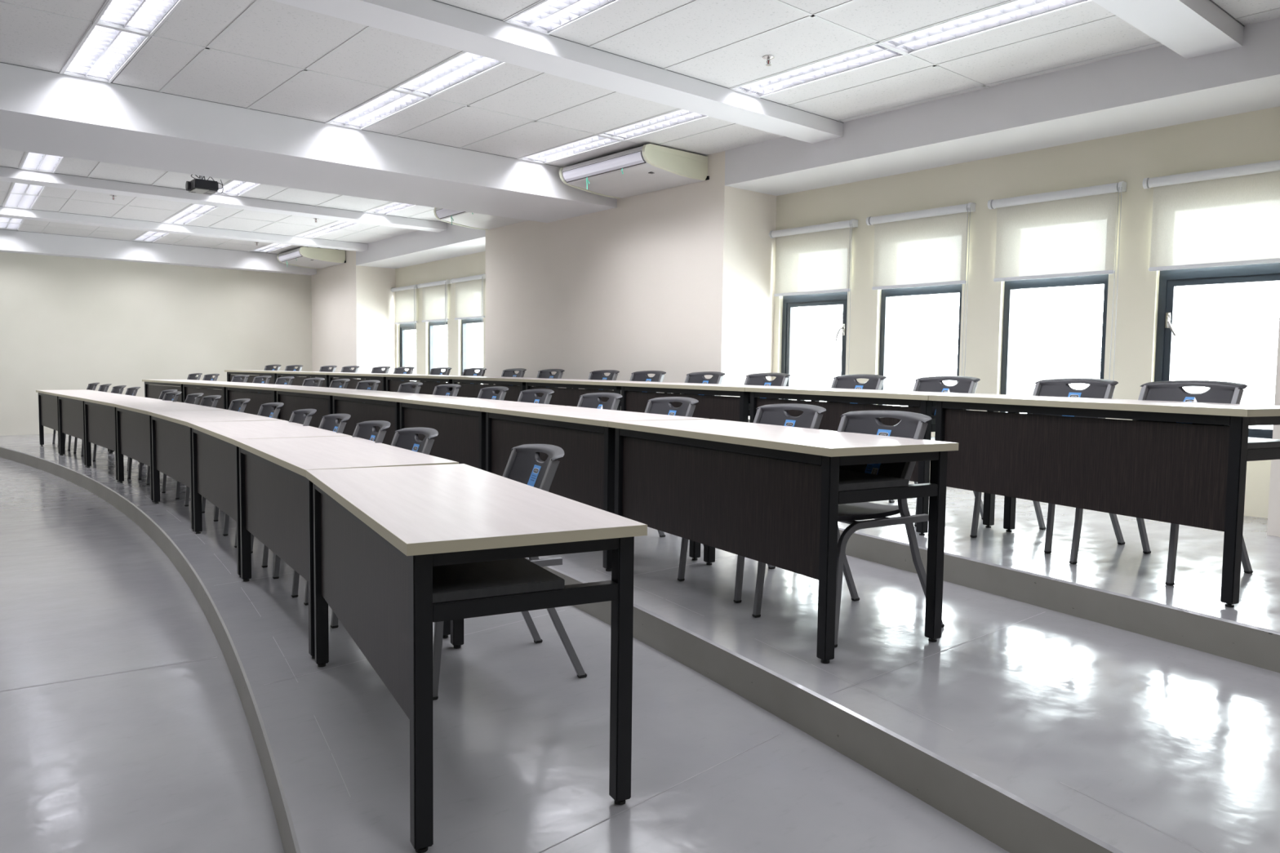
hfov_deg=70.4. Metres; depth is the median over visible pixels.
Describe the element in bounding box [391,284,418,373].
roller blind
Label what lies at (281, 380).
chair
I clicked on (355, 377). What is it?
desk
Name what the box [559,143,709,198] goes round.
air conditioner
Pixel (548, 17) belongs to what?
ceiling light
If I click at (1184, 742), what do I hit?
floor
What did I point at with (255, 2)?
grid
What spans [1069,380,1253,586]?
chair
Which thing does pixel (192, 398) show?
chair
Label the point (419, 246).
ceiling beam
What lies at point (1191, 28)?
ceiling beam
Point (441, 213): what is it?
outlet
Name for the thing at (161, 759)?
floor
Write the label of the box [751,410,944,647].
chair
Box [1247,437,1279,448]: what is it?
shelf
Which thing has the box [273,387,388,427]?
desk
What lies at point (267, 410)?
chair
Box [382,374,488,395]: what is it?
desk
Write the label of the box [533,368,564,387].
chair
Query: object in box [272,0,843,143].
ceiling beam
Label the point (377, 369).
chair
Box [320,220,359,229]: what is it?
ceiling light
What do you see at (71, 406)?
desk
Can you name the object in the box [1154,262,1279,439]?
window
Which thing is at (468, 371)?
chair
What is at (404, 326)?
window
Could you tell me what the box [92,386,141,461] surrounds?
chair
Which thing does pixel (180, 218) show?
ceiling light
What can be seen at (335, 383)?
chair
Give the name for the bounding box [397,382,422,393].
chair
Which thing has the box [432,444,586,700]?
chair
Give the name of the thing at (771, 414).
chair
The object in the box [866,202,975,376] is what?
roller blind
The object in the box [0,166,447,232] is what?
ceiling beam
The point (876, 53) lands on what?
ceiling light
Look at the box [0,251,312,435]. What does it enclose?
wall
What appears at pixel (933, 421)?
shelf
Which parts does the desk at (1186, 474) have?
leg, leg, rail, modesty panel, leg, rail, rail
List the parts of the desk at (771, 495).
leg, leg, rail, modesty panel, leg, rail, rail, leg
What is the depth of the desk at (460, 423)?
6.26 m
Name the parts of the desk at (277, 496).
leg, rail, modesty panel, leg, leg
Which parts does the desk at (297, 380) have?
rail, modesty panel, leg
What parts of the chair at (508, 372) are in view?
post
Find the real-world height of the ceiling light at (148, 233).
0.100 m
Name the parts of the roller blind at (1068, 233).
hem rail, pull chain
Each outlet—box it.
[436,208,466,218]
[562,150,646,182]
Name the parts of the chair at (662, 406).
post, leg, backrest, post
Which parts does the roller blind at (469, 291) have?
hem rail, pull chain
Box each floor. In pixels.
[0,433,1009,852]
[0,457,284,852]
[0,480,1279,852]
[837,480,1279,673]
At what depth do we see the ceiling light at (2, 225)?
13.07 m
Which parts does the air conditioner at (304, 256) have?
panel, panel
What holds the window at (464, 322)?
in the wall at (471, 264)
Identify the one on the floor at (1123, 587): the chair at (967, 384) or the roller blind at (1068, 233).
the chair at (967, 384)
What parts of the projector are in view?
panel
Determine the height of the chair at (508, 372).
0.848 m
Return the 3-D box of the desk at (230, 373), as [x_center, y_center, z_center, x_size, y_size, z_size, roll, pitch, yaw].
[-5.805,-0.494,14.153,1.584,0.750,0.618,4,5,40]
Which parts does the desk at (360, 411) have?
leg, rail, modesty panel, leg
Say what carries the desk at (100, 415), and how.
on the floor at (521, 742)
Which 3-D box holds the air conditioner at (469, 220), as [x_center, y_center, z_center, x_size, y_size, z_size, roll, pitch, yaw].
[-1.782,-2.493,10.604,0.770,0.276,1.273,-2,5,-38]
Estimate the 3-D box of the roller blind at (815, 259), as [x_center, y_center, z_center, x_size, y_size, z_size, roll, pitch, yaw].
[1.524,-1.032,8.143,0.090,1.534,0.950,-2,5,-40]
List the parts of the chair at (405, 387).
post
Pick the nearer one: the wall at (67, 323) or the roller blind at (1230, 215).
the roller blind at (1230, 215)
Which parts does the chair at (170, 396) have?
leg, backrest, post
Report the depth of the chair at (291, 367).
14.37 m
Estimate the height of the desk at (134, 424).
0.750 m
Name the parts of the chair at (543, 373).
post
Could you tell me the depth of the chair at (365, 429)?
4.85 m
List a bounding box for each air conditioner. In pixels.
[276,246,346,268]
[433,207,526,230]
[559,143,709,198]
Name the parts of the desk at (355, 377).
leg, rail, modesty panel, leg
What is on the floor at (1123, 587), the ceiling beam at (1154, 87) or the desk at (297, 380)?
the desk at (297, 380)
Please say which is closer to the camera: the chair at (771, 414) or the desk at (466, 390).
the chair at (771, 414)
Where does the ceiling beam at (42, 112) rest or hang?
attached to the ceiling slab
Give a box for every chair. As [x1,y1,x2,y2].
[52,382,99,444]
[64,383,111,450]
[73,385,126,456]
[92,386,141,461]
[126,389,177,471]
[127,391,182,479]
[137,392,203,484]
[161,395,221,493]
[175,398,250,506]
[186,373,202,387]
[200,373,219,389]
[201,402,284,521]
[222,408,316,547]
[231,374,249,391]
[250,413,351,568]
[252,375,271,393]
[263,364,281,370]
[272,420,390,597]
[275,376,294,395]
[284,364,302,377]
[299,377,324,397]
[303,426,438,628]
[319,365,337,377]
[328,378,350,388]
[340,365,359,378]
[355,380,380,403]
[369,366,390,379]
[391,366,414,381]
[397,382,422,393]
[429,367,451,382]
[432,383,461,396]
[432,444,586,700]
[462,367,486,383]
[477,386,508,400]
[500,368,526,386]
[517,388,554,424]
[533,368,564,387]
[577,392,622,431]
[584,369,619,390]
[629,370,666,392]
[644,396,703,545]
[677,403,826,603]
[680,371,724,395]
[743,373,790,422]
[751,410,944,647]
[828,373,894,502]
[907,375,983,526]
[970,377,1124,553]
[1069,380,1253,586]
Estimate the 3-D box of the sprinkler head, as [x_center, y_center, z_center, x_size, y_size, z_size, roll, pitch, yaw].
[0.790,-2.246,5.572,0.072,0.049,0.072,-2,5,-40]
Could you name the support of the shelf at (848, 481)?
attached to the desk at (771, 495)
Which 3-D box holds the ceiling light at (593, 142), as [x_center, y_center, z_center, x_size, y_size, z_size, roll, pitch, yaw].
[-0.635,-2.494,8.024,0.298,0.100,1.198,-2,5,-40]
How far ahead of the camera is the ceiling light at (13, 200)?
11.02 m
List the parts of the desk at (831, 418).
leg, rail, modesty panel, leg, rail, rail, leg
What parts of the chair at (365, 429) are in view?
leg, leg, post, backrest, post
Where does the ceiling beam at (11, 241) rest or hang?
attached to the ceiling slab
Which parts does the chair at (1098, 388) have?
leg, post, leg, leg, backrest, post, leg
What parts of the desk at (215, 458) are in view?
leg, rail, modesty panel, leg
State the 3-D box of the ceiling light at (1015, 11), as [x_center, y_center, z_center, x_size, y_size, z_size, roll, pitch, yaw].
[1.895,-2.261,4.934,0.298,0.100,1.198,-2,5,-40]
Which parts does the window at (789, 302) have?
handle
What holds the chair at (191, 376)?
on the floor at (1184, 742)
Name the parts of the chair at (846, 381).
post, backrest, post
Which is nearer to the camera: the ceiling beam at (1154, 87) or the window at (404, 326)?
the ceiling beam at (1154, 87)
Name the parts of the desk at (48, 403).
leg, rail, modesty panel, leg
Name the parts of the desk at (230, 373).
leg, rail, modesty panel, leg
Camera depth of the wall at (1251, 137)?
6.64 m
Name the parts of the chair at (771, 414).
leg, leg, post, backrest, post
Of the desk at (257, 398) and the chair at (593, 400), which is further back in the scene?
the desk at (257, 398)
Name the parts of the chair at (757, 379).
post, backrest, post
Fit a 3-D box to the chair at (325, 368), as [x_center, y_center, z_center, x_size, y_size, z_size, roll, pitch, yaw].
[-4.819,-0.490,13.530,0.597,0.848,0.493,-3,5,-45]
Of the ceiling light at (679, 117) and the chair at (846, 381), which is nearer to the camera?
the chair at (846, 381)
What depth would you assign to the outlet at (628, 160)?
8.13 m
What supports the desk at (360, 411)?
on the floor at (1184, 742)
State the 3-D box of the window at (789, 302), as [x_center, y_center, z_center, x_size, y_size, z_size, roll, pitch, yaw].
[1.590,-0.867,8.228,0.112,1.538,0.771,-2,5,-40]
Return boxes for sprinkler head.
[762,54,774,66]
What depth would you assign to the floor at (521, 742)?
2.77 m
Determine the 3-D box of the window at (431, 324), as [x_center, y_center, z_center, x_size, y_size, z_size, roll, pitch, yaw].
[-3.114,-1.315,14.199,0.060,1.538,0.771,-2,5,-38]
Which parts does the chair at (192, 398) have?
leg, leg, backrest, post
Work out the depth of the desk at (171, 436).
6.77 m
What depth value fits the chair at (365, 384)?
9.37 m
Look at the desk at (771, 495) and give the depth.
3.42 m
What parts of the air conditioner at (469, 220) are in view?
panel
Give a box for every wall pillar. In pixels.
[311,249,413,381]
[484,151,776,419]
[1266,314,1279,537]
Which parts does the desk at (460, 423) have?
leg, rail, modesty panel, leg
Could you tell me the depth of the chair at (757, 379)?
6.95 m
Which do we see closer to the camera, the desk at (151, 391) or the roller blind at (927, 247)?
the roller blind at (927, 247)
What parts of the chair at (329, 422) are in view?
leg, leg, post, backrest, post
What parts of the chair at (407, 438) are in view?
leg, leg, post, backrest, post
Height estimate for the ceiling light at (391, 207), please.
0.100 m
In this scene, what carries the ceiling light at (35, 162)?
attached to the ceiling
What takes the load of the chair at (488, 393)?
on the floor at (1184, 742)
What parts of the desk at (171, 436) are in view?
leg, rail, modesty panel, leg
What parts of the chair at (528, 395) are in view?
post, post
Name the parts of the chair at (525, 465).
leg, post, leg, backrest, post, leg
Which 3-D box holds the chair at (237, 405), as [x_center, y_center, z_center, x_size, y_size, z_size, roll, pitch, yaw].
[-3.535,0.194,7.573,0.597,0.848,0.493,-2,5,-35]
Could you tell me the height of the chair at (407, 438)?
0.848 m
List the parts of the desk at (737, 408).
leg, rail, modesty panel, leg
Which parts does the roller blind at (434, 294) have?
hem rail, pull chain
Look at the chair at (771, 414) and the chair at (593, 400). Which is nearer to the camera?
the chair at (771, 414)
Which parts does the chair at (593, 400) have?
post, post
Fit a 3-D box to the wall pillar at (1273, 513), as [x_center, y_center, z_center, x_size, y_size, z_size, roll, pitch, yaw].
[5.305,-0.667,3.497,1.010,3.600,4.516,-2,5,-40]
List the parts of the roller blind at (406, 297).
hem rail, pull chain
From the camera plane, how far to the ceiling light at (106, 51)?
5.69 m
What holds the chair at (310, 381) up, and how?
on the floor at (1184, 742)
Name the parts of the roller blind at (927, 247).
hem rail, pull chain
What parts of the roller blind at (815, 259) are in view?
hem rail, pull chain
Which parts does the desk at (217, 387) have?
leg, rail, modesty panel, leg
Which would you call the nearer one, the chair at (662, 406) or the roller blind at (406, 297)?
the chair at (662, 406)
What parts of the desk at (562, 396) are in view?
leg, rail, modesty panel, leg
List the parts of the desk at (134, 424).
leg, rail, modesty panel, leg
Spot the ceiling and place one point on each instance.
(273, 31)
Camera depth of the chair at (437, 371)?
11.49 m
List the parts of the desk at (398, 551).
leg, rail, modesty panel, leg, leg, rail, rail, leg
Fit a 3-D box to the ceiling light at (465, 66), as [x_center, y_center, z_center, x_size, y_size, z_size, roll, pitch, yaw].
[-1.229,-2.367,5.947,0.298,0.100,1.198,-2,5,-40]
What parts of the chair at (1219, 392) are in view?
leg, post, leg, leg, backrest, post, leg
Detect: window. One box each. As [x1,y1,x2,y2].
[400,322,416,367]
[428,320,447,374]
[461,317,483,375]
[781,291,847,399]
[878,284,962,405]
[1000,274,1108,412]
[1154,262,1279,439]
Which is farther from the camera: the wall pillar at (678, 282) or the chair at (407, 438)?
the wall pillar at (678, 282)
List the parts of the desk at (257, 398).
leg, rail, modesty panel, leg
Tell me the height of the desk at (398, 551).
0.750 m
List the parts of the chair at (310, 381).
post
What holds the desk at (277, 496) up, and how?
on the floor at (521, 742)
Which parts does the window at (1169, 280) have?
handle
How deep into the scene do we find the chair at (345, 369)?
13.23 m
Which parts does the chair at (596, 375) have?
post, post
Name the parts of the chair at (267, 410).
leg, leg, post, backrest, post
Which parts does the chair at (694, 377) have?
post, post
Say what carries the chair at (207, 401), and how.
on the floor at (521, 742)
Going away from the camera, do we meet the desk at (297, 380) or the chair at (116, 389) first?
the chair at (116, 389)
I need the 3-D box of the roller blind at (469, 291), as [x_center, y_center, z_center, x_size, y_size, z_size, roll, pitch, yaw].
[-2.493,-1.411,13.186,0.090,1.534,1.020,-2,5,-38]
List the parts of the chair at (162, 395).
backrest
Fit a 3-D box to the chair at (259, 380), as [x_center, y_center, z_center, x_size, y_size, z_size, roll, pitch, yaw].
[-4.968,-0.222,11.499,0.597,0.848,0.493,-3,5,-43]
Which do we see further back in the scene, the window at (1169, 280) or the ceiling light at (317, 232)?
the ceiling light at (317, 232)
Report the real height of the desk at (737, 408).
0.750 m
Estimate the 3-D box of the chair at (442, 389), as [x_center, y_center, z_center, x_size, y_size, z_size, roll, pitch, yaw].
[-1.826,0.059,7.792,0.597,0.848,0.493,-2,5,-36]
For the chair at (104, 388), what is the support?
on the floor at (521, 742)
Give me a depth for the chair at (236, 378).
12.23 m
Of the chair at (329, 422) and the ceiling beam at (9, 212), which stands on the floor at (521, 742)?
the chair at (329, 422)
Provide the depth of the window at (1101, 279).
6.72 m
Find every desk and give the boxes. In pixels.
[35,389,112,454]
[55,393,143,466]
[80,397,179,481]
[112,402,226,502]
[142,379,227,402]
[147,409,282,531]
[180,382,271,408]
[187,420,351,577]
[222,384,327,414]
[224,369,290,393]
[233,435,458,658]
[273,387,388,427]
[274,371,355,398]
[305,463,647,852]
[326,373,415,404]
[328,391,463,445]
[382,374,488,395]
[395,397,559,471]
[448,376,575,420]
[480,405,709,571]
[522,378,673,426]
[608,418,958,663]
[617,382,810,422]
[745,387,1006,535]
[928,395,1279,607]
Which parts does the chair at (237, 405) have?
leg, leg, post, backrest, post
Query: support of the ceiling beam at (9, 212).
attached to the ceiling slab
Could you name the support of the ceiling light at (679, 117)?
attached to the ceiling
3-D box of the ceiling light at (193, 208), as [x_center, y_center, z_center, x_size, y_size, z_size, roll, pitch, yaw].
[-5.389,-2.761,11.190,0.298,0.100,1.198,-2,5,-38]
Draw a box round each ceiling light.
[0,217,24,223]
[0,222,22,230]
[3,192,39,209]
[8,182,46,195]
[19,151,65,173]
[59,23,151,83]
[93,0,183,35]
[133,235,162,242]
[142,231,168,237]
[161,211,204,225]
[180,203,219,214]
[214,179,262,196]
[252,246,280,252]
[264,243,291,248]
[293,226,339,238]
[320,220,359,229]
[325,89,429,129]
[364,201,416,214]
[391,51,506,97]
[504,0,621,35]
[517,134,622,164]
[597,108,709,141]
[730,42,906,97]
[878,0,1092,54]
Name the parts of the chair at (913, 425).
leg, post, leg, seat, leg, backrest, post, leg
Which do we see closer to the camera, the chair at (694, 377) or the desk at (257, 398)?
the chair at (694, 377)
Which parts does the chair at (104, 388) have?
leg, backrest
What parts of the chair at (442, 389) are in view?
post, post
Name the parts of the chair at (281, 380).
post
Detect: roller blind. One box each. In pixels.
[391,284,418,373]
[417,279,451,367]
[449,273,485,368]
[768,218,857,374]
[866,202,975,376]
[987,181,1126,399]
[1142,160,1279,271]
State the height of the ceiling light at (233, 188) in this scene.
0.100 m
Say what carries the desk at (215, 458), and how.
on the floor at (521, 742)
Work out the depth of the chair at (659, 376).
8.23 m
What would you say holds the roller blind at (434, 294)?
attached to the window at (431, 324)
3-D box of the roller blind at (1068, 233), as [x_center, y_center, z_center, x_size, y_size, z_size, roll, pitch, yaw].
[2.933,-0.907,6.490,0.090,1.534,0.960,-2,5,-40]
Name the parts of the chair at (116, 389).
leg, leg, backrest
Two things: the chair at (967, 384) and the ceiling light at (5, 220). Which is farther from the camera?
the ceiling light at (5, 220)
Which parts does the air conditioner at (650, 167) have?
panel, panel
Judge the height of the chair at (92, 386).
0.848 m
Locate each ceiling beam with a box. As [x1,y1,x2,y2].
[0,62,617,222]
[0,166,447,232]
[0,206,368,251]
[0,228,316,275]
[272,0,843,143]
[355,222,485,268]
[724,17,1279,195]
[1092,0,1244,58]
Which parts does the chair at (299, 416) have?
leg, leg, post, backrest, post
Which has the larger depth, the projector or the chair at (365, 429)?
the projector
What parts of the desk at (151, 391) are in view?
leg, rail, modesty panel, leg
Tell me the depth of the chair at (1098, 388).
4.76 m
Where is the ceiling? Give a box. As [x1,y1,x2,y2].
[0,0,1279,253]
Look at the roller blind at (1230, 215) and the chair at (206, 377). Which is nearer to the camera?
the roller blind at (1230, 215)
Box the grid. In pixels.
[0,0,1279,253]
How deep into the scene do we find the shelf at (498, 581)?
2.25 m
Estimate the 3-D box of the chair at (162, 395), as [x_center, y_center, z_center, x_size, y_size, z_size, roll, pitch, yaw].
[-5.319,0.023,9.859,0.597,0.848,0.493,-2,5,-41]
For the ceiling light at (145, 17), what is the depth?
5.06 m
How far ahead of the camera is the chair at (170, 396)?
9.20 m
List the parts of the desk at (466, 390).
rail, modesty panel, leg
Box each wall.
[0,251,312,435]
[395,251,485,384]
[772,106,1279,518]
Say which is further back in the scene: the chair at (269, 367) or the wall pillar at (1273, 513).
the chair at (269, 367)
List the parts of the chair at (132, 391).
leg, backrest, post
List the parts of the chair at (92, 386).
leg, backrest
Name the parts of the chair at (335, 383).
post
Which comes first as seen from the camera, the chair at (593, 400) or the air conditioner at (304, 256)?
the chair at (593, 400)
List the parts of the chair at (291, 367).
backrest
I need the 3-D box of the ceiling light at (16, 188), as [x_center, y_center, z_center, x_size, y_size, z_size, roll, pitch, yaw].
[-6.760,-2.702,10.025,0.298,0.100,1.198,-2,5,-38]
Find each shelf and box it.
[432,557,564,603]
[838,469,908,491]
[931,415,935,423]
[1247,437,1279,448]
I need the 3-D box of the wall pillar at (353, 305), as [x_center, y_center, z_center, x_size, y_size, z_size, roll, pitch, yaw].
[-4.978,-1.622,16.162,1.114,3.600,2.250,-2,5,-40]
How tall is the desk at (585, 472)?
0.750 m
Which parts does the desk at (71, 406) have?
leg, rail, modesty panel, leg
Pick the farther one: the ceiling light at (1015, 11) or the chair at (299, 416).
the chair at (299, 416)
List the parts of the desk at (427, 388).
leg, rail, modesty panel, leg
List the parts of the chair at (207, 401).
leg, backrest, post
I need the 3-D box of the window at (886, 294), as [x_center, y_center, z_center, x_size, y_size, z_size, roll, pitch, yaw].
[2.312,-0.805,7.421,0.060,1.538,0.771,-2,5,-40]
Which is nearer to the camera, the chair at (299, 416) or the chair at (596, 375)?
the chair at (299, 416)
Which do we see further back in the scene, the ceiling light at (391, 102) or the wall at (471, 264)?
the wall at (471, 264)
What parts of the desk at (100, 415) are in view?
leg, rail, modesty panel, leg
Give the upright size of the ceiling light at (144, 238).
0.100 m
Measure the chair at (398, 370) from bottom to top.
0.848 m
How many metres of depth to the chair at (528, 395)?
6.62 m
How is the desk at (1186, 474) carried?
on the floor at (1123, 587)
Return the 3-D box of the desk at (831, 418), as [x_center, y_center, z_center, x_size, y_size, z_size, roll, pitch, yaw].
[1.367,0.154,5.592,0.618,0.750,1.584,-1,4,-30]
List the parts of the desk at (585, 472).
leg, rail, modesty panel, leg, leg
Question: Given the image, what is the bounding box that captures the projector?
[185,174,223,195]
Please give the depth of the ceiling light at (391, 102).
6.88 m
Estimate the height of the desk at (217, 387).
0.750 m
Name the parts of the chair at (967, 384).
post, backrest, post, leg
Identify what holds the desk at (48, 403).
on the floor at (521, 742)
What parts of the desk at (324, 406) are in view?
leg, rail, modesty panel, leg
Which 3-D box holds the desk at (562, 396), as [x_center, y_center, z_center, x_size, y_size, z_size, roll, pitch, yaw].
[-0.417,-0.042,8.255,0.618,0.750,1.584,-2,5,-36]
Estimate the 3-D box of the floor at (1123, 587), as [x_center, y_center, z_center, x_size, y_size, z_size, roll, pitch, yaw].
[-0.528,0.378,8.610,5.185,0.138,19.720,-2,5,-40]
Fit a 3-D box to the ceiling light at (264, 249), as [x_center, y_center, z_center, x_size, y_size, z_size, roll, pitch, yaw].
[-6.325,-3.042,15.327,0.298,0.100,0.748,-2,5,-38]

